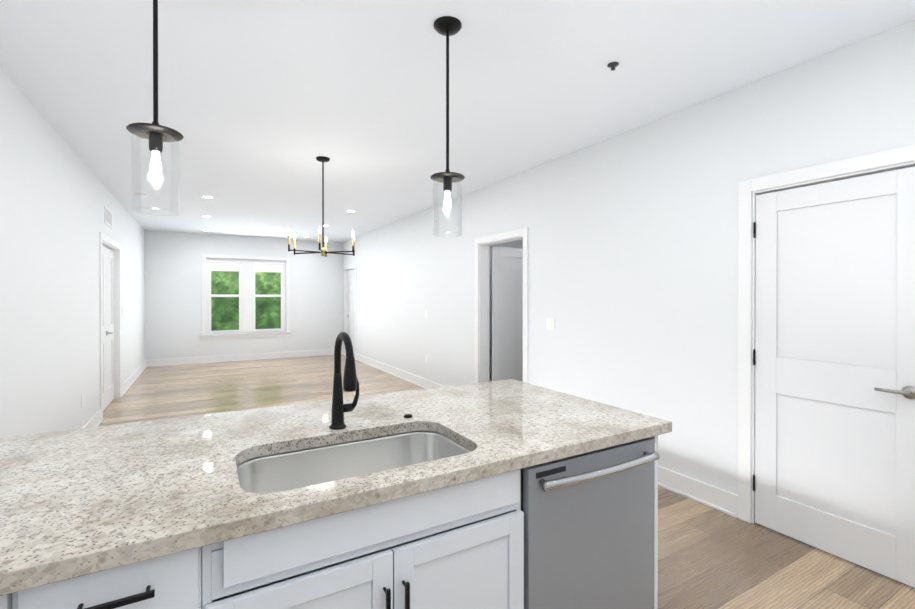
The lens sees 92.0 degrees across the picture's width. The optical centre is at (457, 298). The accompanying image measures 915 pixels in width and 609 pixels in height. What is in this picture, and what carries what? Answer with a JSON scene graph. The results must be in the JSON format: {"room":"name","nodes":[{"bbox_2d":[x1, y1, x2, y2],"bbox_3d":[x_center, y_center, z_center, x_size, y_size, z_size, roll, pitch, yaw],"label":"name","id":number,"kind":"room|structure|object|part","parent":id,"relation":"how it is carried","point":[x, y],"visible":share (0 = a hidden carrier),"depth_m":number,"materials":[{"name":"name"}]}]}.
{"room":"kitchen","nodes":[
{"label":"kitchen","id":0,"kind":"room"},
{"bbox_2d":[0,67,144,437],"bbox_3d":[-2.778,0.030,2.671,0.140,2.710,14.210,0,0,-30],"label":"wall","id":1,"kind":"structure","parent":0,"point":[56,195],"depth_m":3.38,"materials":[{"name":"white paint"}]},
{"bbox_2d":[81,394,83,407],"bbox_3d":[-3.578,0.979,4.216,0.007,0.115,0.075,0,0,-30],"label":"outlet","id":2,"kind":"object","parent":1,"relation":"attached to","point":[82,400],"visible":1,"depth_m":4.20,"materials":[{"name":"white plastic"}]},
{"bbox_2d":[83,409,101,427],"bbox_3d":[-2.946,1.313,3.131,0.022,0.140,4.165,0,0,-30],"label":"baseboard","id":3,"kind":"structure","parent":1,"relation":"attached to","point":[95,421],"depth_m":4.67,"materials":[{"name":"white paint"}]},
{"bbox_2d":[102,245,105,410],"bbox_3d":[-4.242,0.363,5.225,0.035,2.006,0.582,0,0,-30],"label":"door frame","id":4,"kind":"structure","parent":1,"relation":"in","point":[104,341],"depth_m":5.42,"materials":[{"name":"white paint"}]},
{"bbox_2d":[104,206,112,227],"bbox_3d":[-4.255,-0.986,5.388,0.008,0.200,0.480,0,0,-30],"label":"air vent","id":5,"kind":"object","parent":1,"relation":"in","point":[108,217],"visible":1,"depth_m":5.36,"materials":[{"name":"white plastic"}]},
{"bbox_2d":[105,247,113,406],"bbox_3d":[-4.509,0.361,5.747,0.092,2.006,0.582,0,0,-30],"label":"closet door","id":6,"kind":"structure","parent":1,"relation":"in","point":[109,285],"depth_m":5.77,"materials":[{"name":"white paint"}]},
{"bbox_2d":[121,360,146,396],"bbox_3d":[-5.407,1.296,7.414,0.022,0.140,3.015,0,0,-30],"label":"baseboard","id":7,"kind":"structure","parent":1,"relation":"attached to","point":[127,384],"depth_m":7.09,"materials":[{"name":"white paint"}]},
{"bbox_2d":[145,230,342,359],"bbox_3d":[-4.516,0.002,9.786,3.936,2.710,0.140,0,0,-30],"label":"wall","id":8,"kind":"structure","parent":0,"point":[173,294],"depth_m":9.40,"materials":[{"name":"white paint"}]},
{"bbox_2d":[147,348,342,366],"bbox_3d":[-4.471,1.287,9.713,3.936,0.140,0.040,0,0,-30],"label":"baseboard","id":9,"kind":"structure","parent":8,"relation":"attached to","point":[274,355],"depth_m":9.55,"materials":[{"name":"white paint"}]},
{"bbox_2d":[201,254,290,338],"bbox_3d":[-4.608,-0.036,9.690,1.775,1.785,0.155,0,0,-30],"label":"window","id":10,"kind":"structure","parent":8,"relation":"in","point":[246,295],"depth_m":9.69,"materials":[{"name":"white paint"}]},
{"bbox_2d":[209,261,282,272],"bbox_3d":[-4.627,-0.691,9.720,1.469,0.217,0.035,0,0,-30],"label":"shades","id":11,"kind":"object","parent":10,"relation":"attached to","point":[233,266],"visible":1,"depth_m":9.64,"materials":[{"name":"white fabric"}]},
{"bbox_2d":[0,0,914,241],"bbox_3d":[-1.011,-1.379,3.681,4.216,0.100,14.210,0,0,-30],"label":"ceiling","id":12,"kind":"structure","parent":0,"point":[263,105],"depth_m":2.71,"materials":[{"name":"white paint"}]},
{"bbox_2d":[135,193,146,197],"bbox_3d":[-4.064,-1.320,5.670,0.132,0.034,0.132,0,0,-30],"label":"recessed light","id":13,"kind":"object","parent":12,"relation":"attached to","point":[141,194],"depth_m":5.63,"materials":[{"name":"white plastic"}]},
{"bbox_2d":[126,0,183,215],"bbox_3d":[-1.064,-0.812,1.556,0.168,1.016,0.168,0,0,-30],"label":"pendant light","id":14,"kind":"object","parent":12,"relation":"hanging from","point":[156,134],"visible":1,"depth_m":1.55,"materials":[{"name":"black metal"}]},
{"bbox_3d":[-1.064,-0.441,1.558,0.140,0.274,0.140,0,0,-30],"label":"lamp shade","id":15,"kind":"part","parent":14,"relation":"part of","materials":[{"name":"clear glass"}]},
{"bbox_3d":[-1.064,-0.468,1.558,0.033,0.099,0.033,0,0,-30],"label":"bulb","id":16,"kind":"part","parent":14,"relation":"part of","materials":[{"name":"white glass"}]},
{"bbox_2d":[288,156,354,256],"bbox_3d":[-1.279,-0.866,4.201,0.656,0.930,0.638,0,0,-30],"label":"dining chandelier","id":17,"kind":"object","parent":12,"relation":"hanging from","point":[323,250],"visible":1,"depth_m":4.19,"materials":[{"name":"black metal"}]},
{"bbox_2d":[430,16,464,236],"bbox_3d":[-0.048,-0.815,2.140,0.168,1.016,0.168,0,0,-30],"label":"pendant light","id":18,"kind":"object","parent":12,"relation":"hanging from","point":[447,26],"visible":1,"depth_m":2.13,"materials":[{"name":"black metal"}]},
{"bbox_3d":[-0.048,-0.444,2.141,0.140,0.274,0.140,0,0,-30],"label":"lamp shade","id":19,"kind":"part","parent":18,"relation":"part of","materials":[{"name":"clear glass"}]},
{"bbox_3d":[-0.048,-0.471,2.141,0.033,0.099,0.033,0,0,-30],"label":"bulb","id":20,"kind":"part","parent":18,"relation":"part of","materials":[{"name":"white glass"}]},
{"bbox_2d":[607,62,618,70],"bbox_3d":[0.882,-1.309,2.502,0.064,0.030,0.064,0,0,-30],"label":"sprinkler","id":21,"kind":"object","parent":12,"relation":"attached to","point":[612,65],"visible":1,"depth_m":2.49,"materials":[{"name":"grey metal"}]},
{"bbox_2d":[98,354,914,608],"bbox_3d":[-1.011,1.431,3.692,4.216,0.100,14.210,0,0,-30],"label":"floor","id":22,"kind":"structure","parent":0,"point":[710,557],"depth_m":2.57,"materials":[{"name":"brown wood"}]},
{"bbox_2d":[0,435,657,608],"bbox_3d":[0.190,0.956,0.165,2.498,0.878,3.380,0,0,-30],"label":"base cabinet","id":23,"kind":"object","parent":22,"relation":"on","point":[459,546],"visible":0.5,"depth_m":1.10,"materials":[{"name":"white wood"}]},
{"bbox_2d":[4,379,671,594],"bbox_3d":[-0.239,0.489,1.651,1.858,0.040,1.011,0,0,-30],"label":"countertop","id":24,"kind":"structure","parent":23,"relation":"on","point":[74,503],"depth_m":1.27,"materials":[{"name":"beige stone"}]},
{"bbox_2d":[329,332,358,429],"bbox_3d":[-0.375,0.292,1.553,0.112,0.352,0.209,0,0,-30],"label":"faucet","id":25,"kind":"object","parent":24,"relation":"on","point":[350,384],"visible":1,"depth_m":1.58,"materials":[{"name":"black metal"}]},
{"bbox_2d":[237,431,470,493],"bbox_3d":[-0.303,0.610,1.380,0.744,0.198,0.454,0,0,-30],"label":"undermount sink","id":26,"kind":"object","parent":24,"relation":"in","point":[280,472],"visible":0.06,"depth_m":1.55,"materials":[{"name":"silver metal"}]},
{"bbox_2d":[404,414,411,417],"bbox_3d":[-0.195,0.463,1.743,0.034,0.010,0.034,0,0,-30],"label":"button","id":27,"kind":"object","parent":24,"relation":"on","point":[407,415],"visible":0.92,"depth_m":1.73,"materials":[{"name":"black metal"}]},
{"bbox_2d":[521,437,659,608],"bbox_3d":[0.360,0.949,1.715,0.606,0.870,0.601,0,0,-30],"label":"dishwasher","id":28,"kind":"object","parent":22,"relation":"on","point":[588,530],"visible":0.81,"depth_m":1.49,"materials":[{"name":"silver metal"}]},
{"bbox_3d":[0.494,0.573,1.480,0.533,0.029,0.064,0,0,-30],"label":"handle","id":29,"kind":"part","parent":28,"relation":"part of","materials":[{"name":"silver metal"}]},
{"bbox_2d":[490,240,522,380],"bbox_3d":[0.511,0.014,6.504,1.230,2.710,0.100,0,0,-30],"label":"wall","id":30,"kind":"structure","parent":0,"point":[516,244],"depth_m":6.43,"materials":[{"name":"white paint"}]},
{"bbox_2d":[343,20,914,522],"bbox_3d":[0.756,0.022,4.702,0.140,2.710,14.210,0,0,-30],"label":"wall","id":31,"kind":"structure","parent":0,"point":[633,262],"depth_m":3.35,"materials":[{"name":"white paint"}]},
{"bbox_2d":[348,269,354,356],"bbox_3d":[-2.431,0.344,10.189,0.092,2.006,0.748,0,0,-30],"label":"door","id":32,"kind":"structure","parent":31,"relation":"in","point":[351,303],"depth_m":10.27,"materials":[{"name":"white paint"}]},
{"bbox_2d":[356,353,445,388],"bbox_3d":[-1.013,1.295,7.623,0.022,0.140,4.940,0,0,-30],"label":"baseboard","id":33,"kind":"structure","parent":31,"relation":"attached to","point":[409,377],"depth_m":7.55,"materials":[{"name":"white paint"}]},
{"bbox_2d":[492,247,522,381],"bbox_3d":[0.773,0.362,5.717,0.808,2.006,0.092,0,0,-30],"label":"hall door","id":34,"kind":"structure","parent":31,"relation":"in","point":[507,313],"depth_m":5.59,"materials":[{"name":"white paint"}]},
{"bbox_2d":[546,318,554,329],"bbox_3d":[0.903,0.248,4.297,0.008,0.115,0.120,0,0,-30],"label":"light switch","id":35,"kind":"object","parent":31,"relation":"attached to","point":[550,323],"visible":1,"depth_m":4.29,"materials":[{"name":"white plastic"}]},
{"bbox_2d":[658,466,737,517],"bbox_3d":[1.248,1.311,3.688,0.022,0.140,2.087,0,0,-30],"label":"baseboard","id":36,"kind":"structure","parent":31,"relation":"attached to","point":[719,499],"depth_m":3.00,"materials":[{"name":"white paint"}]},
{"bbox_2d":[753,166,914,587],"bbox_3d":[2.001,0.375,2.381,0.092,2.006,0.760,0,0,-30],"label":"door","id":37,"kind":"structure","parent":31,"relation":"in","point":[835,372],"depth_m":2.35,"materials":[{"name":"white paint"}]},
{"bbox_3d":[1.819,0.356,2.707,0.012,1.647,0.012,0,0,-30],"label":"right door hinges","id":38,"kind":"part","parent":37,"relation":"part of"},
{"bbox_3d":[2.122,0.450,2.136,0.057,0.062,0.146,0,0,-30],"label":"handle","id":39,"kind":"part","parent":37,"relation":"part of","materials":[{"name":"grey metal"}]},
{"label":"outside","id":40,"kind":"structure","parent":0,"visible":0},
{"bbox_2d":[211,259,285,330],"bbox_3d":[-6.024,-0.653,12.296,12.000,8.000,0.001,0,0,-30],"label":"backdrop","id":41,"kind":"structure","parent":40,"point":[263,315],"depth_m":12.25,"materials":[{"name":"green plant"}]}
]}

